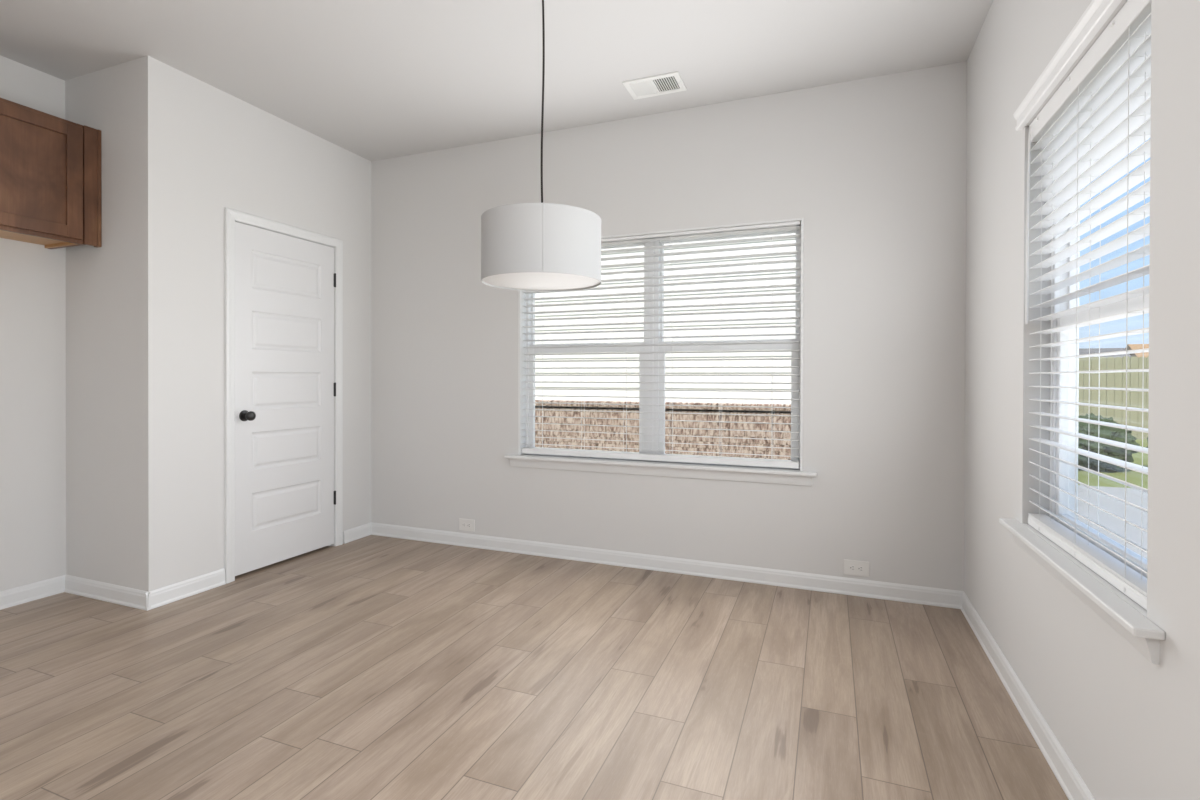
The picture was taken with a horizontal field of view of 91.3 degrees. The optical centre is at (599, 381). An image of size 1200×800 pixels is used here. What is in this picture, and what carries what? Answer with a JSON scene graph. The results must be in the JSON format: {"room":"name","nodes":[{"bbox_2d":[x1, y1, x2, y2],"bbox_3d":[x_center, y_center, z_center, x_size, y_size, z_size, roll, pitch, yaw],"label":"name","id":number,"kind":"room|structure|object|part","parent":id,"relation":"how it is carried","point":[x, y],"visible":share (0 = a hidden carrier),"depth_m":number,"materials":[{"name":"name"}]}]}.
{"room":"dining room","nodes":[
{"label":"dining room","id":0,"kind":"room"},
{"bbox_2d":[0,56,65,590],"bbox_3d":[-3.804,-0.235,0.983,0.150,2.740,7.755,0,0,21],"label":"wall","id":1,"kind":"structure","parent":0,"point":[32,276],"depth_m":3.02,"materials":[{"name":"white paint"}]},
{"bbox_2d":[0,575,65,609],"bbox_3d":[-3.980,1.095,0.321,0.017,0.086,6.084,0,0,21],"label":"baseboard","id":2,"kind":"structure","parent":1,"relation":"attached to","point":[49,587],"depth_m":3.02,"materials":[{"name":"white paint"}]},
{"bbox_2d":[0,98,101,248],"bbox_3d":[-2.897,-0.996,2.644,0.318,0.602,0.956,0,0,21],"label":"upper cabinet","id":3,"kind":"object","parent":1,"relation":"attached to","point":[51,181],"visible":1,"depth_m":2.84,"materials":[{"name":"brown wood"}]},
{"bbox_3d":[-2.696,-0.995,2.758,0.006,0.452,0.309,0,0,21],"label":"door panel","id":4,"kind":"part","parent":3,"relation":"part of","materials":[{"name":"brown wood"}]},
{"bbox_3d":[-2.927,-0.710,2.624,0.280,0.026,0.863,0,0,21],"label":"panel","id":5,"kind":"part","parent":3,"relation":"part of","materials":[{"name":"brown wood"}]},
{"bbox_2d":[65,56,173,591],"bbox_3d":[-2.533,-0.243,3.084,0.683,2.740,0.120,0,0,21],"label":"wall","id":6,"kind":"structure","parent":0,"point":[120,327],"depth_m":2.99,"materials":[{"name":"white paint"}]},
{"bbox_2d":[64,575,150,610],"bbox_3d":[-2.554,1.084,3.024,0.700,0.086,0.017,0,0,21],"label":"baseboard","id":7,"kind":"structure","parent":6,"relation":"attached to","point":[130,597],"depth_m":3.01,"materials":[{"name":"white paint"}]},
{"bbox_2d":[173,68,370,583],"bbox_3d":[-1.994,-0.245,3.688,0.120,2.740,1.397,0,0,21],"label":"wall","id":8,"kind":"structure","parent":0,"point":[230,152],"depth_m":3.25,"materials":[{"name":"white paint"}]},
{"bbox_2d":[145,568,225,610],"bbox_3d":[-2.165,1.085,3.080,0.017,0.086,0.404,0,0,21],"label":"baseboard","id":9,"kind":"structure","parent":8,"relation":"attached to","point":[165,595],"depth_m":3.06,"materials":[{"name":"white paint"}]},
{"bbox_2d":[224,207,342,583],"bbox_3d":[-1.966,0.077,3.672,0.186,2.096,0.840,0,0,21],"label":"door","id":10,"kind":"structure","parent":8,"relation":"in","point":[283,283],"depth_m":3.61,"materials":[{"name":"white paint"}]},
{"bbox_3d":[-2.022,0.197,3.374,0.070,0.064,0.064,0,0,21],"label":"knob","id":11,"kind":"part","parent":10,"relation":"part of","materials":[{"name":"black metal"}]},
{"bbox_2d":[343,523,370,543],"bbox_3d":[-1.728,1.080,4.193,0.017,0.086,0.265,0,0,21],"label":"baseboard","id":12,"kind":"structure","parent":8,"relation":"attached to","point":[352,534],"depth_m":4.17,"materials":[{"name":"white paint"}]},
{"bbox_2d":[0,0,992,161],"bbox_3d":[-1.726,-1.696,0.162,5.507,0.200,8.655,0,0,21],"label":"ceiling","id":13,"kind":"structure","parent":0,"point":[376,80],"depth_m":2.83,"materials":[{"name":"white paint"}]},
{"bbox_2d":[481,0,600,291],"bbox_3d":[-0.227,-0.995,2.295,0.466,1.216,0.466,0,0,21],"label":"pendant lamp","id":14,"kind":"object","parent":13,"relation":"hanging from","point":[539,247],"visible":1,"depth_m":2.11,"materials":[{"name":"grey fabric"}]},
{"bbox_3d":[-0.228,-0.509,2.297,0.466,0.245,0.467,0,0,21],"label":"lamp shade","id":15,"kind":"part","parent":14,"relation":"part of","materials":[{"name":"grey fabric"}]},
{"bbox_2d":[482,272,599,289],"bbox_3d":[-0.228,-0.395,2.298,0.457,0.004,0.457,0,0,21],"label":"diffuser","id":16,"kind":"object","parent":14,"relation":"attached to","point":[504,280],"depth_m":2.28,"materials":[{"name":"white plastic"}]},
{"bbox_3d":[-0.224,-1.107,2.294,0.015,0.952,0.008,0,0,0],"label":"lamp cord","id":17,"kind":"part","parent":14,"relation":"part of","materials":[{"name":"black plastic"}]},
{"bbox_2d":[622,71,686,99],"bbox_3d":[0.298,-1.598,3.181,0.305,0.016,0.203,0,0,21],"label":"ceiling vent","id":18,"kind":"object","parent":13,"relation":"in","point":[672,82],"visible":1,"depth_m":3.17,"materials":[{"name":"white metal"}]},
{"bbox_2d":[0,535,1068,799],"bbox_3d":[-1.636,1.219,0.220,4.557,0.150,7.705,0,0,21],"label":"floor","id":19,"kind":"structure","parent":0,"point":[371,667],"depth_m":2.13,"materials":[{"name":"brown wood"}]},
{"bbox_2d":[371,61,966,590],"bbox_3d":[-0.217,-0.241,3.822,4.757,2.740,0.150,0,0,21],"label":"wall","id":20,"kind":"structure","parent":0,"point":[874,168],"depth_m":3.33,"materials":[{"name":"white paint"}]},
{"bbox_2d":[459,518,474,531],"bbox_3d":[-0.912,0.982,4.014,0.125,0.081,0.008,0,0,21],"label":"wall outlet","id":21,"kind":"object","parent":20,"relation":"attached to","point":[464,524],"visible":1,"depth_m":4.01,"materials":[{"name":"white plastic"}]},
{"bbox_2d":[504,218,816,485],"bbox_3d":[0.306,-0.169,3.588,1.928,1.468,0.200,0,0,21],"label":"window","id":22,"kind":"structure","parent":20,"relation":"in","point":[790,476],"depth_m":3.60,"materials":[{"name":"white plastic"}]},
{"bbox_3d":[-0.097,0.112,3.798,0.809,0.721,0.034,0,0,21],"label":"sash","id":23,"kind":"part","parent":22,"relation":"part of","materials":[{"name":"white plastic"}]},
{"bbox_3d":[-0.083,-0.534,3.826,0.809,0.675,0.026,0,0,21],"label":"sash","id":24,"kind":"part","parent":22,"relation":"part of","materials":[{"name":"white plastic"}]},
{"bbox_3d":[0.291,0.497,3.559,1.928,0.020,0.130,0,0,21],"label":"sill","id":25,"kind":"part","parent":22,"relation":"part of","materials":[{"name":"white paint"}]},
{"bbox_2d":[522,221,800,468],"bbox_3d":[0.302,-0.206,3.578,1.741,1.368,0.057,0,0,21],"label":"window blind","id":26,"kind":"object","parent":22,"relation":"attached to","point":[796,225],"visible":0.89,"depth_m":3.50,"materials":[{"name":"white plastic"}]},
{"bbox_3d":[-0.381,-0.220,3.848,0.013,1.316,0.054,0,0,21],"label":"ladder cord","id":27,"kind":"part","parent":26,"relation":"part of","materials":[{"name":"white fabric"}]},
{"bbox_3d":[-0.102,-0.218,3.738,0.013,1.316,0.054,0,0,21],"label":"ladder cord","id":28,"kind":"part","parent":26,"relation":"part of","materials":[{"name":"white fabric"}]},
{"bbox_3d":[0.161,-0.217,3.635,0.013,1.316,0.054,0,0,21],"label":"ladder cord","id":29,"kind":"part","parent":26,"relation":"part of","materials":[{"name":"white fabric"}]},
{"bbox_3d":[0.301,0.460,3.583,1.741,0.037,0.054,0,0,21],"label":"rail","id":30,"kind":"part","parent":26,"relation":"part of","materials":[{"name":"white plastic"}]},
{"bbox_3d":[0.434,-0.216,3.528,0.013,1.316,0.054,0,0,21],"label":"ladder cord","id":31,"kind":"part","parent":26,"relation":"part of","materials":[{"name":"white fabric"}]},
{"bbox_3d":[0.708,-0.214,3.421,0.013,1.316,0.054,0,0,21],"label":"ladder cord","id":32,"kind":"part","parent":26,"relation":"part of","materials":[{"name":"white fabric"}]},
{"bbox_3d":[0.980,-0.213,3.314,0.013,1.316,0.054,0,0,21],"label":"ladder cord","id":33,"kind":"part","parent":26,"relation":"part of","materials":[{"name":"white fabric"}]},
{"bbox_3d":[0.742,0.116,3.469,0.809,0.721,0.034,0,0,21],"label":"sash","id":34,"kind":"part","parent":22,"relation":"part of","materials":[{"name":"white plastic"}]},
{"bbox_3d":[0.756,-0.530,3.497,0.809,0.675,0.026,0,0,21],"label":"sash","id":35,"kind":"part","parent":22,"relation":"part of","materials":[{"name":"white plastic"}]},
{"bbox_2d":[371,522,963,608],"bbox_3d":[0.067,1.088,3.626,3.774,0.086,0.017,0,0,21],"label":"baseboard","id":36,"kind":"structure","parent":20,"relation":"attached to","point":[947,598],"depth_m":3.43,"materials":[{"name":"white paint"}]},
{"bbox_2d":[844,559,868,576],"bbox_3d":[1.365,0.993,3.122,0.125,0.081,0.008,0,0,21],"label":"wall outlet","id":37,"kind":"object","parent":20,"relation":"attached to","point":[851,567],"visible":1,"depth_m":3.12,"materials":[{"name":"white plastic"}]},
{"bbox_2d":[857,566,863,570],"bbox_3d":[1.383,0.993,3.112,0.033,0.025,0.002,0,0,21],"label":"receptacle","id":38,"kind":"object","parent":37,"relation":"attached to","point":[859,568],"depth_m":3.11,"materials":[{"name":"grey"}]},
{"bbox_2d":[964,0,1199,799],"bbox_3d":[0.485,-0.215,-0.699,0.150,2.740,7.755,0,0,21],"label":"wall","id":39,"kind":"structure","parent":0,"point":[1127,723],"depth_m":1.61,"materials":[{"name":"white paint"}]},
{"bbox_2d":[961,592,1094,799],"bbox_3d":[1.367,1.101,1.795,0.017,0.086,2.471,0,0,21],"label":"baseboard","id":40,"kind":"structure","parent":39,"relation":"attached to","point":[1071,782],"depth_m":1.93,"materials":[{"name":"white paint"}]},
{"bbox_2d":[999,191,1164,664],"bbox_3d":[1.370,-0.156,1.633,0.200,1.468,1.023,0,0,21],"label":"window","id":41,"kind":"structure","parent":39,"relation":"in","point":[1122,613],"depth_m":1.79,"materials":[{"name":"white plastic"}]},
{"bbox_3d":[1.430,-0.185,1.609,0.070,1.410,0.869,0,0,21],"label":"frame","id":42,"kind":"part","parent":41,"relation":"part of","materials":[{"name":"white plastic"}]},
{"bbox_3d":[1.446,-0.518,1.601,0.026,0.675,0.801,0,0,21],"label":"sash","id":43,"kind":"part","parent":41,"relation":"part of","materials":[{"name":"white plastic"}]},
{"bbox_2d":[1013,0,1150,609],"bbox_3d":[1.343,-0.226,1.643,0.093,1.447,0.925,0,0,21],"label":"window blind","id":44,"kind":"object","parent":41,"relation":"attached to","point":[1100,114],"visible":0.84,"depth_m":1.57,"materials":[{"name":"white plastic"}]},
{"bbox_3d":[1.469,-0.189,1.910,0.054,1.284,0.013,0,0,21],"label":"ladder cord","id":45,"kind":"part","parent":44,"relation":"part of","materials":[{"name":"white fabric"}]},
{"bbox_3d":[1.360,0.485,1.639,0.054,0.026,0.845,0,0,21],"label":"rail","id":46,"kind":"part","parent":44,"relation":"part of","materials":[{"name":"white plastic"}]},
{"bbox_3d":[1.359,-0.187,1.631,0.054,1.284,0.013,0,0,21],"label":"ladder cord","id":47,"kind":"part","parent":44,"relation":"part of","materials":[{"name":"white fabric"}]},
{"bbox_3d":[1.250,-0.186,1.351,0.054,1.284,0.013,0,0,21],"label":"ladder cord","id":48,"kind":"part","parent":44,"relation":"part of","materials":[{"name":"white fabric"}]},
{"bbox_3d":[1.335,0.509,1.649,0.130,0.020,1.023,0,0,21],"label":"sill","id":49,"kind":"part","parent":41,"relation":"part of","materials":[{"name":"white paint"}]},
{"bbox_3d":[1.413,0.127,1.617,0.034,0.721,0.801,0,0,21],"label":"sash","id":50,"kind":"part","parent":41,"relation":"part of","materials":[{"name":"white plastic"}]},
{"label":"outside","id":51,"kind":"structure","parent":0,"visible":0},
{"bbox_2d":[1078,439,1147,488],"bbox_3d":[59.140,1.395,41.264,200.000,0.300,200.000,0,0,21],"label":"ground","id":52,"kind":"structure","parent":51,"point":[1133,477],"depth_m":7.96,"materials":[{"name":"green plant"}]},
{"bbox_2d":[535,233,795,459],"bbox_3d":[-2.569,-3.337,12.379,16.750,9.250,8.800,0,0,21],"label":"neighbor house","id":53,"kind":"structure","parent":52,"relation":"on","point":[556,427],"depth_m":6.75,"materials":[{"name":"brick"}]},
{"bbox_2d":[1079,348,1130,357],"bbox_3d":[51.733,-0.706,66.179,11.800,6.000,9.800,0,0,21],"label":"house","id":54,"kind":"structure","parent":52,"relation":"on","point":[1083,351],"depth_m":64.25,"materials":[{"name":"beige"}]},
{"bbox_2d":[1078,413,1139,471],"bbox_3d":[7.185,0.885,8.580,1.057,0.870,1.040,0,0,21],"label":"shrub","id":55,"kind":"object","parent":52,"relation":"on","point":[1106,432],"visible":0.44,"depth_m":8.24,"materials":[{"name":"green plant"}]},
{"bbox_2d":[1078,485,1147,558],"bbox_3d":[3.574,1.295,1.692,3.370,0.030,11.750,0,0,21],"label":"patio slab","id":56,"kind":"object","parent":52,"relation":"on","point":[1134,515],"depth_m":5.62,"materials":[{"name":"concrete"}]},
{"bbox_2d":[1078,356,1148,439],"bbox_3d":[14.392,0.364,12.052,14.000,1.838,0.154,0,0,21],"label":"wooden fence","id":57,"kind":"object","parent":52,"relation":"on","point":[1135,380],"visible":0.12,"depth_m":13.09,"materials":[{"name":"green wood"}]},
{"bbox_2d":[1125,344,1148,357],"bbox_3d":[62.347,-0.857,62.016,10.400,6.400,9.800,0,0,21],"label":"house","id":58,"kind":"structure","parent":52,"relation":"on","point":[1129,346],"depth_m":63.02,"materials":[{"name":"beige"}]}
]}

